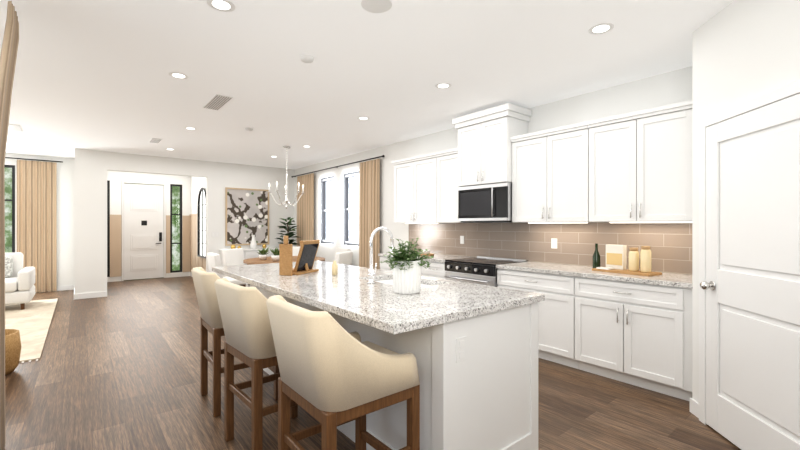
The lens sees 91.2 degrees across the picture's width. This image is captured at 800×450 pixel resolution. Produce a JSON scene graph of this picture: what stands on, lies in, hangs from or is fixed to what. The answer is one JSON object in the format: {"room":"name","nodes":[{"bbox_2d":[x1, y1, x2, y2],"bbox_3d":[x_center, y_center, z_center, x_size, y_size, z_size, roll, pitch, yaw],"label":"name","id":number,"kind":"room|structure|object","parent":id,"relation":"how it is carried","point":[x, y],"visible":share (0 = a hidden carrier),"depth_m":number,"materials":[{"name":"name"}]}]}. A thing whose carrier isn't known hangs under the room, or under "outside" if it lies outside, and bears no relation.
{"room":"open-plan kitchen","nodes":[
{"label":"open-plan kitchen","id":0,"kind":"room"},
{"bbox_2d":[5,153,72,285],"bbox_3d":[-8.767,-0.020,6.889,4.720,2.780,0.120,0,0,-39],"label":"wall","id":1,"kind":"structure","parent":0,"point":[65,168],"depth_m":8.21,"materials":[{"name":"white paint"}]},
{"bbox_2d":[4,165,14,252],"bbox_3d":[-8.233,0.055,7.325,1.500,2.470,0.080,0,0,-39],"label":"window","id":2,"kind":"structure","parent":1,"relation":"in","point":[12,167],"depth_m":7.75,"materials":[{"name":"green glass"}]},
{"bbox_2d":[5,157,62,162],"bbox_3d":[-7.965,-1.310,7.409,2.420,0.022,0.082,0,0,-39],"label":"curtain rod","id":3,"kind":"object","parent":1,"relation":"attached to","point":[33,159],"visible":1,"depth_m":7.86,"materials":[{"name":"black metal"}]},
{"bbox_2d":[17,160,56,292],"bbox_3d":[-7.317,0.035,7.904,0.590,2.650,0.074,0,0,-39],"label":"curtain","id":4,"kind":"object","parent":3,"relation":"hanging from","point":[37,214],"visible":0.94,"depth_m":7.92,"materials":[{"name":"fabric"}]},
{"bbox_2d":[35,285,72,292],"bbox_3d":[-7.265,1.320,8.029,0.870,0.100,0.014,0,0,-39],"label":"baseboard","id":5,"kind":"structure","parent":1,"relation":"attached to","point":[67,287],"depth_m":8.21,"materials":[{"name":"white paint"}]},
{"bbox_2d":[107,180,109,276],"bbox_3d":[-7.128,0.090,9.388,0.280,2.320,0.080,0,0,-39],"label":"sidelight","id":6,"kind":"object","parent":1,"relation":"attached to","point":[108,228],"visible":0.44,"depth_m":9.43,"materials":[{"name":"black metal"}]},
{"bbox_2d":[121,181,165,280],"bbox_3d":[-6.467,0.143,9.907,0.932,2.454,0.140,0,0,-39],"label":"front door","id":7,"kind":"structure","parent":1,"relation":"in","point":[143,230],"depth_m":9.88,"materials":[{"name":"white paint"}]},
{"bbox_2d":[170,184,181,272],"bbox_3d":[-5.926,0.090,10.368,0.280,2.320,0.080,0,0,-39],"label":"sidelight","id":8,"kind":"object","parent":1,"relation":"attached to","point":[171,226],"visible":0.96,"depth_m":10.35,"materials":[{"name":"green glass"}]},
{"bbox_2d":[73,148,292,293],"bbox_3d":[-4.364,-0.020,8.610,4.280,2.780,0.120,0,0,-39],"label":"wall","id":9,"kind":"structure","parent":0,"point":[92,169],"depth_m":8.54,"materials":[{"name":"white paint"}]},
{"bbox_2d":[75,291,106,299],"bbox_3d":[-5.786,1.320,7.364,0.460,0.100,0.014,0,0,-39],"label":"baseboard","id":10,"kind":"structure","parent":9,"relation":"attached to","point":[95,294],"depth_m":7.35,"materials":[{"name":"white paint"}]},
{"bbox_2d":[110,213,205,276],"bbox_3d":[-5.715,0.480,9.025,2.044,1.540,2.222,0,0,-39],"label":"wainscot panel","id":11,"kind":"object","parent":9,"relation":"attached to","point":[191,259],"visible":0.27,"depth_m":10.09,"materials":[{"name":"beige"}]},
{"bbox_2d":[197,188,205,257],"bbox_3d":[-4.715,-0.062,9.343,0.032,1.664,0.840,0,0,-39],"label":"arched mirror","id":12,"kind":"object","parent":9,"relation":"attached to","point":[201,229],"visible":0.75,"depth_m":9.44,"materials":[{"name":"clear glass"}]},
{"bbox_2d":[225,187,268,245],"bbox_3d":[-3.555,-0.190,9.169,1.000,1.320,0.030,0,0,-39],"label":"framed artwork","id":13,"kind":"object","parent":9,"relation":"attached to","point":[246,214],"visible":0.9,"depth_m":9.15,"materials":[{"name":"paper"}]},
{"bbox_2d":[0,0,733,168],"bbox_3d":[-3.651,-1.454,4.081,9.500,0.111,13.200,0,0,-39],"label":"ceiling","id":14,"kind":"structure","parent":0,"point":[91,75],"depth_m":3.49,"materials":[{"name":"white paint"}]},
{"bbox_2d":[168,72,188,78],"bbox_3d":[-2.090,-1.408,3.702,0.169,0.004,0.169,0,0,12],"label":"recessed light","id":15,"kind":"object","parent":14,"relation":"in","point":[173,74],"depth_m":3.69,"materials":[{"name":"white paint"}]},
{"bbox_2d":[207,0,235,11],"bbox_3d":[-1.145,-1.408,2.512,0.169,0.004,0.169,0,0,12],"label":"recessed light","id":16,"kind":"object","parent":14,"relation":"in","point":[229,6],"depth_m":2.51,"materials":[{"name":"white paint"}]},
{"bbox_2d":[269,146,303,208],"bbox_3d":[-2.007,-0.849,7.046,0.627,1.118,0.654,0,0,-39],"label":"chandelier","id":17,"kind":"object","parent":14,"relation":"hanging from","point":[286,201],"visible":1,"depth_m":7.02,"materials":[{"name":"silver metal"}]},
{"bbox_2d":[300,54,313,62],"bbox_3d":[-0.781,-1.395,3.299,0.119,0.030,0.119,0,0,42],"label":"detector","id":18,"kind":"object","parent":14,"relation":"attached to","point":[305,58],"depth_m":3.27,"materials":[{"name":"white paint"}]},
{"bbox_2d":[357,117,369,119],"bbox_3d":[-0.483,-1.408,5.181,0.169,0.004,0.169,0,0,42],"label":"recessed light","id":19,"kind":"object","parent":14,"relation":"in","point":[360,118],"depth_m":5.18,"materials":[{"name":"white paint"}]},
{"bbox_2d":[361,0,391,12],"bbox_3d":[-0.150,-1.408,2.510,0.199,0.003,0.199,0,0,45],"label":"detector","id":20,"kind":"object","parent":14,"relation":"attached to","point":[377,6],"depth_m":2.51,"materials":[{"name":"white paint"}]},
{"bbox_2d":[435,83,451,88],"bbox_3d":[0.439,-1.408,3.971,0.169,0.004,0.169,0,0,12],"label":"recessed light","id":21,"kind":"object","parent":14,"relation":"in","point":[441,85],"depth_m":3.96,"materials":[{"name":"white paint"}]},
{"bbox_2d":[588,23,613,34],"bbox_3d":[1.445,-1.408,2.817,0.169,0.004,0.169,0,0,45],"label":"recessed light","id":22,"kind":"object","parent":14,"relation":"in","point":[601,28],"depth_m":2.81,"materials":[{"name":"white paint"}]},
{"bbox_2d":[5,276,740,449],"bbox_3d":[-3.651,1.420,4.081,9.500,0.100,13.200,0,0,-39],"label":"floor","id":23,"kind":"structure","parent":0,"point":[117,367],"depth_m":3.10,"materials":[{"name":"brown wood"}]},
{"bbox_2d":[5,329,20,374],"bbox_3d":[-3.740,1.177,3.557,0.432,0.360,0.443,0,0,-39],"label":"basket","id":24,"kind":"object","parent":23,"relation":"on","point":[12,347],"visible":0.79,"depth_m":3.58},
{"bbox_2d":[5,298,57,362],"bbox_3d":[-6.194,1.363,4.652,3.080,0.015,4.300,0,0,-39],"label":"rug","id":25,"kind":"object","parent":23,"relation":"on","point":[31,322],"visible":0.56,"depth_m":5.40,"materials":[{"name":"fabric"}]},
{"bbox_2d":[5,252,34,309],"bbox_3d":[-6.611,0.918,6.397,0.920,0.878,1.012,0,0,-39],"label":"armchair","id":26,"kind":"object","parent":25,"relation":"on","point":[19,284],"visible":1,"depth_m":6.30,"materials":[{"name":"white fabric"}]},
{"bbox_2d":[5,256,12,279],"bbox_3d":[-6.740,0.711,6.524,0.420,0.348,0.181,0,0,-39],"label":"pillow","id":27,"kind":"object","parent":26,"relation":"on","point":[8,260],"depth_m":6.60,"materials":[{"name":"fabric"}]},
{"bbox_2d":[207,253,245,285],"bbox_3d":[-2.800,0.911,6.426,0.576,0.919,0.480,0,0,-39],"label":"dining chair","id":28,"kind":"object","parent":23,"relation":"on","point":[214,260],"visible":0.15,"depth_m":6.23,"materials":[{"name":"white fabric"}]},
{"bbox_2d":[222,248,245,286],"bbox_3d":[-2.953,0.911,7.372,0.576,0.919,0.480,0,0,21],"label":"dining chair","id":29,"kind":"object","parent":23,"relation":"on","point":[233,257],"visible":0.35,"depth_m":7.38,"materials":[{"name":"white fabric"}]},
{"bbox_2d":[191,267,279,416],"bbox_3d":[-1.301,0.855,3.108,0.577,1.030,0.524,0,0,-37],"label":"stool","id":30,"kind":"object","parent":23,"relation":"on","point":[208,304],"visible":0.54,"depth_m":2.82,"materials":[{"name":"brown wood"}]},
{"bbox_2d":[219,248,278,276],"bbox_3d":[-3.415,0.960,8.997,1.270,0.820,0.470,0,0,-39],"label":"sideboard","id":31,"kind":"object","parent":23,"relation":"on","point":[250,253],"visible":0.15,"depth_m":8.80,"materials":[{"name":"white paint"}]},
{"bbox_2d":[231,235,266,248],"bbox_3d":[-3.460,0.389,8.985,0.805,0.320,0.150,0,0,-39],"label":"decor","id":32,"kind":"object","parent":31,"relation":"on","point":[253,244],"visible":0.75,"depth_m":9.00,"materials":[{"name":"white ceramic"}]},
{"bbox_2d":[214,278,297,449],"bbox_3d":[-0.803,0.855,2.466,0.577,1.030,0.524,0,0,-42],"label":"stool","id":33,"kind":"object","parent":23,"relation":"on","point":[249,341],"visible":0.65,"depth_m":2.19,"materials":[{"name":"brown wood"}]},
{"bbox_2d":[243,256,324,264],"bbox_3d":[-2.058,0.990,7.032,1.400,0.760,1.400,0,0,-39],"label":"dining table","id":34,"kind":"object","parent":23,"relation":"on","point":[250,261],"visible":0.1,"depth_m":6.74,"materials":[{"name":"brown wood"}]},
{"bbox_2d":[257,248,299,260],"bbox_3d":[-2.112,0.479,6.839,0.670,0.260,0.709,0,0,-39],"label":"centrepiece","id":35,"kind":"object","parent":34,"relation":"on","point":[263,254],"visible":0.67,"depth_m":6.80,"materials":[{"name":"white ceramic"}]},
{"bbox_2d":[276,217,298,244],"bbox_3d":[-2.642,0.590,9.148,0.571,1.560,0.662,0,0,-39],"label":"potted plant","id":36,"kind":"object","parent":23,"relation":"on","point":[287,228],"visible":0.4,"depth_m":9.15,"materials":[{"name":"green plant"}]},
{"bbox_2d":[293,247,299,255],"bbox_3d":[-2.211,0.911,7.978,0.480,0.919,0.577,0,0,-9],"label":"dining chair","id":37,"kind":"object","parent":23,"relation":"on","point":[295,251],"visible":0.02,"depth_m":8.18,"materials":[{"name":"white fabric"}]},
{"bbox_2d":[334,247,350,260],"bbox_3d":[-1.315,0.911,7.638,0.576,0.919,0.480,0,0,-39],"label":"dining chair","id":38,"kind":"object","parent":23,"relation":"on","point":[338,249],"visible":0.08,"depth_m":7.77,"materials":[{"name":"white fabric"}]},
{"bbox_2d":[266,295,419,449],"bbox_3d":[-0.277,0.855,1.852,0.577,1.030,0.524,0,0,-39],"label":"stool","id":39,"kind":"object","parent":23,"relation":"on","point":[334,373],"visible":1,"depth_m":1.64,"materials":[{"name":"brown wood"}]},
{"bbox_2d":[335,251,352,264],"bbox_3d":[-1.162,0.911,6.692,0.576,0.919,0.480,0,0,21],"label":"dining chair","id":40,"kind":"object","parent":23,"relation":"on","point":[343,257],"visible":0.15,"depth_m":6.54,"materials":[{"name":"white fabric"}]},
{"bbox_2d":[216,272,543,449],"bbox_3d":[-0.485,0.915,3.155,1.076,0.909,2.877,0,0,-39],"label":"kitchen island","id":41,"kind":"object","parent":23,"relation":"on","point":[472,348],"depth_m":2.11,"materials":[{"name":"white paint"}]},
{"bbox_2d":[212,260,543,335],"bbox_3d":[-0.501,0.440,3.153,1.170,0.040,2.940,0,0,-39],"label":"island countertop","id":42,"kind":"structure","parent":41,"relation":"on","point":[348,294],"depth_m":2.34,"materials":[{"name":"white stone"}]},
{"bbox_2d":[279,236,319,275],"bbox_3d":[-0.873,0.254,3.417,0.215,0.330,0.379,0,0,21],"label":"easel stand","id":43,"kind":"object","parent":42,"relation":"on","point":[306,257],"visible":1,"depth_m":3.31,"materials":[{"name":"brown wood"}]},
{"bbox_2d":[332,261,337,274],"bbox_3d":[-0.548,0.359,3.282,0.046,0.120,0.046,0,0,36],"label":"bottle","id":44,"kind":"object","parent":42,"relation":"on","point":[334,268],"visible":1,"depth_m":3.25,"materials":[{"name":"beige glass"}]},
{"bbox_2d":[367,227,393,283],"bbox_3d":[-0.122,0.216,2.861,0.237,0.406,0.111,0,0,-39],"label":"faucet","id":45,"kind":"object","parent":42,"relation":"on","point":[372,273],"visible":0.75,"depth_m":2.82,"materials":[{"name":"silver metal"}]},
{"bbox_2d":[380,276,423,287],"bbox_3d":[0.011,0.559,2.977,0.404,0.222,0.684,0,0,-39],"label":"sink","id":46,"kind":"object","parent":42,"relation":"in","point":[387,279],"depth_m":3.20,"materials":[{"name":"white ceramic"}]},
{"bbox_2d":[381,238,433,293],"bbox_3d":[0.037,0.249,2.456,0.346,0.340,0.313,0,0,-39],"label":"potted plant","id":47,"kind":"object","parent":42,"relation":"on","point":[407,264],"visible":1,"depth_m":2.38,"materials":[{"name":"white ceramic"}]},
{"bbox_2d":[380,256,392,270],"bbox_3d":[0.228,0.925,5.872,0.616,0.890,0.968,0,0,-39],"label":"base cabinet","id":48,"kind":"object","parent":23,"relation":"on","point":[384,266],"depth_m":5.95,"materials":[{"name":"white paint"}]},
{"bbox_2d":[421,261,446,278],"bbox_3d":[0.662,0.925,5.340,0.616,0.890,0.524,0,0,-39],"label":"base cabinet","id":49,"kind":"object","parent":23,"relation":"on","point":[436,269],"depth_m":5.11,"materials":[{"name":"white paint"}]},
{"bbox_2d":[444,256,526,286],"bbox_3d":[1.026,0.895,4.805,0.704,0.950,0.754,0,0,-39],"label":"range","id":50,"kind":"object","parent":23,"relation":"on","point":[481,270],"visible":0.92,"depth_m":4.63,"materials":[{"name":"silver metal"}]},
{"bbox_2d":[497,269,579,369],"bbox_3d":[1.609,0.925,4.179,0.616,0.890,0.941,0,0,-39],"label":"base cabinet","id":51,"kind":"object","parent":23,"relation":"on","point":[559,314],"depth_m":3.83,"materials":[{"name":"white paint"}]},
{"bbox_2d":[580,277,691,400],"bbox_3d":[2.145,0.925,3.521,0.616,0.890,0.998,0,0,-39],"label":"base cabinet","id":52,"kind":"object","parent":23,"relation":"on","point":[637,334],"depth_m":3.26,"materials":[{"name":"white paint"}]},
{"bbox_2d":[378,252,691,288],"bbox_3d":[1.179,0.460,4.694,0.631,0.039,4.036,0,0,-39],"label":"countertop","id":53,"kind":"structure","parent":52,"relation":"on","point":[675,280],"depth_m":3.68,"materials":[{"name":"stone"}]},
{"bbox_2d":[419,250,433,255],"bbox_3d":[0.387,0.399,5.696,0.220,0.080,0.220,0,0,-39],"label":"tray","id":54,"kind":"object","parent":53,"relation":"on","point":[427,252],"visible":0.73,"depth_m":5.64,"materials":[{"name":"brown wood"}]},
{"bbox_2d":[592,243,661,275],"bbox_3d":[2.061,0.311,3.652,0.220,0.255,0.595,0,0,-31],"label":"decor","id":55,"kind":"object","parent":53,"relation":"on","point":[616,258],"visible":1,"depth_m":3.66,"materials":[{"name":"brown wood"}]},
{"bbox_2d":[293,90,600,268],"bbox_3d":[0.602,-0.020,6.003,0.120,2.780,10.437,0,0,-39],"label":"wall","id":56,"kind":"structure","parent":0,"point":[586,107],"depth_m":6.85,"materials":[{"name":"white paint"}]},
{"bbox_2d":[321,176,333,243],"bbox_3d":[-1.562,-0.325,8.656,0.080,1.470,0.650,0,0,-39],"label":"dining window","id":57,"kind":"structure","parent":56,"relation":"in","point":[323,191],"depth_m":8.82,"materials":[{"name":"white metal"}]},
{"bbox_2d":[292,155,384,177],"bbox_3d":[-1.476,-1.210,8.378,0.091,0.040,3.830,0,0,-39],"label":"curtain rod","id":58,"kind":"object","parent":56,"relation":"attached to","point":[341,165],"visible":0.98,"depth_m":7.95,"materials":[{"name":"black metal"}]},
{"bbox_2d":[297,173,313,246],"bbox_3d":[-2.254,0.085,9.298,0.074,2.550,0.880,0,0,-39],"label":"curtain","id":59,"kind":"object","parent":58,"relation":"hanging from","point":[305,216],"visible":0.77,"depth_m":9.30,"materials":[{"name":"fabric"}]},
{"bbox_2d":[359,159,379,268],"bbox_3d":[-0.573,0.085,7.237,0.074,2.550,0.640,0,0,-39],"label":"curtain","id":60,"kind":"object","parent":58,"relation":"hanging from","point":[369,197],"visible":0.79,"depth_m":7.21,"materials":[{"name":"fabric"}]},
{"bbox_2d":[343,171,358,245],"bbox_3d":[-0.943,-0.325,7.896,0.080,1.470,0.650,0,0,-39],"label":"dining window","id":61,"kind":"structure","parent":56,"relation":"in","point":[346,176],"depth_m":8.07,"materials":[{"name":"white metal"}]},
{"bbox_2d":[392,152,438,223],"bbox_3d":[0.356,-0.503,5.937,0.336,0.947,1.028,0,0,-39],"label":"upper cabinet","id":62,"kind":"object","parent":56,"relation":"attached to","point":[416,182],"depth_m":5.80,"materials":[{"name":"white paint"}]},
{"bbox_2d":[439,152,477,222],"bbox_3d":[0.771,-0.503,5.428,0.336,0.947,0.523,0,0,-39],"label":"upper cabinet","id":63,"kind":"object","parent":56,"relation":"attached to","point":[448,194],"depth_m":5.32,"materials":[{"name":"white paint"}]},
{"bbox_2d":[455,108,530,187],"bbox_3d":[1.147,-0.899,4.903,0.416,0.809,0.760,0,0,-39],"label":"upper cabinet","id":64,"kind":"object","parent":56,"relation":"attached to","point":[483,152],"depth_m":4.71,"materials":[{"name":"white paint"}]},
{"bbox_2d":[458,182,511,221],"bbox_3d":[1.134,-0.263,4.893,0.449,0.455,0.754,0,0,-39],"label":"microwave","id":65,"kind":"object","parent":64,"relation":"attached to","point":[486,203],"visible":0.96,"depth_m":4.72,"materials":[{"name":"silver metal"}]},
{"bbox_2d":[409,222,691,274],"bbox_3d":[1.419,0.205,4.889,0.015,0.467,4.036,0,0,-39],"label":"backsplash","id":66,"kind":"structure","parent":56,"relation":"attached to","point":[670,244],"depth_m":4.42,"materials":[{"name":"tile"}]},
{"bbox_2d":[511,124,594,222],"bbox_3d":[1.717,-0.503,4.268,0.336,0.947,0.940,0,0,-39],"label":"upper cabinet","id":67,"kind":"object","parent":56,"relation":"attached to","point":[553,173],"depth_m":4.12,"materials":[{"name":"white paint"}]},
{"bbox_2d":[595,104,691,222],"bbox_3d":[2.254,-0.503,3.609,0.336,0.947,0.997,0,0,-39],"label":"upper cabinet","id":68,"kind":"object","parent":56,"relation":"attached to","point":[634,167],"depth_m":3.46,"materials":[{"name":"white paint"}]},
{"bbox_2d":[601,0,799,402],"bbox_3d":[2.094,-0.020,1.657,1.800,2.780,1.560,0,0,-39],"label":"wall","id":69,"kind":"structure","parent":0,"point":[745,50],"depth_m":2.58,"materials":[{"name":"white paint"}]},
{"bbox_2d":[699,80,799,449],"bbox_3d":[2.060,0.318,2.262,0.710,2.105,0.710,0,0,-39],"label":"pantry door","id":70,"kind":"structure","parent":69,"relation":"in","point":[749,274],"depth_m":2.29,"materials":[{"name":"white paint"}]},
{"label":"outside","id":71,"kind":"structure","parent":0,"visible":0},
{"bbox_2d":[4,167,357,270],"bbox_3d":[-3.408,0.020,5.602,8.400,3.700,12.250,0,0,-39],"label":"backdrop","id":72,"kind":"structure","parent":71,"point":[352,218],"depth_m":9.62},
{"bbox_3d":[-1.532,-1.297,1.260,0.053,0.028,2.250,0,0,-39],"label":"curtain rod","id":73,"kind":"object","parent":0,"visible":0},
{"bbox_2d":[0,1,18,449],"bbox_3d":[-2.334,0.045,2.316,0.109,2.630,0.320,0,0,-39],"label":"door curtain","id":74,"kind":"object","parent":73,"relation":"hanging from","point":[9,50],"visible":0.98,"depth_m":2.29,"materials":[{"name":"fabric"}]}
]}

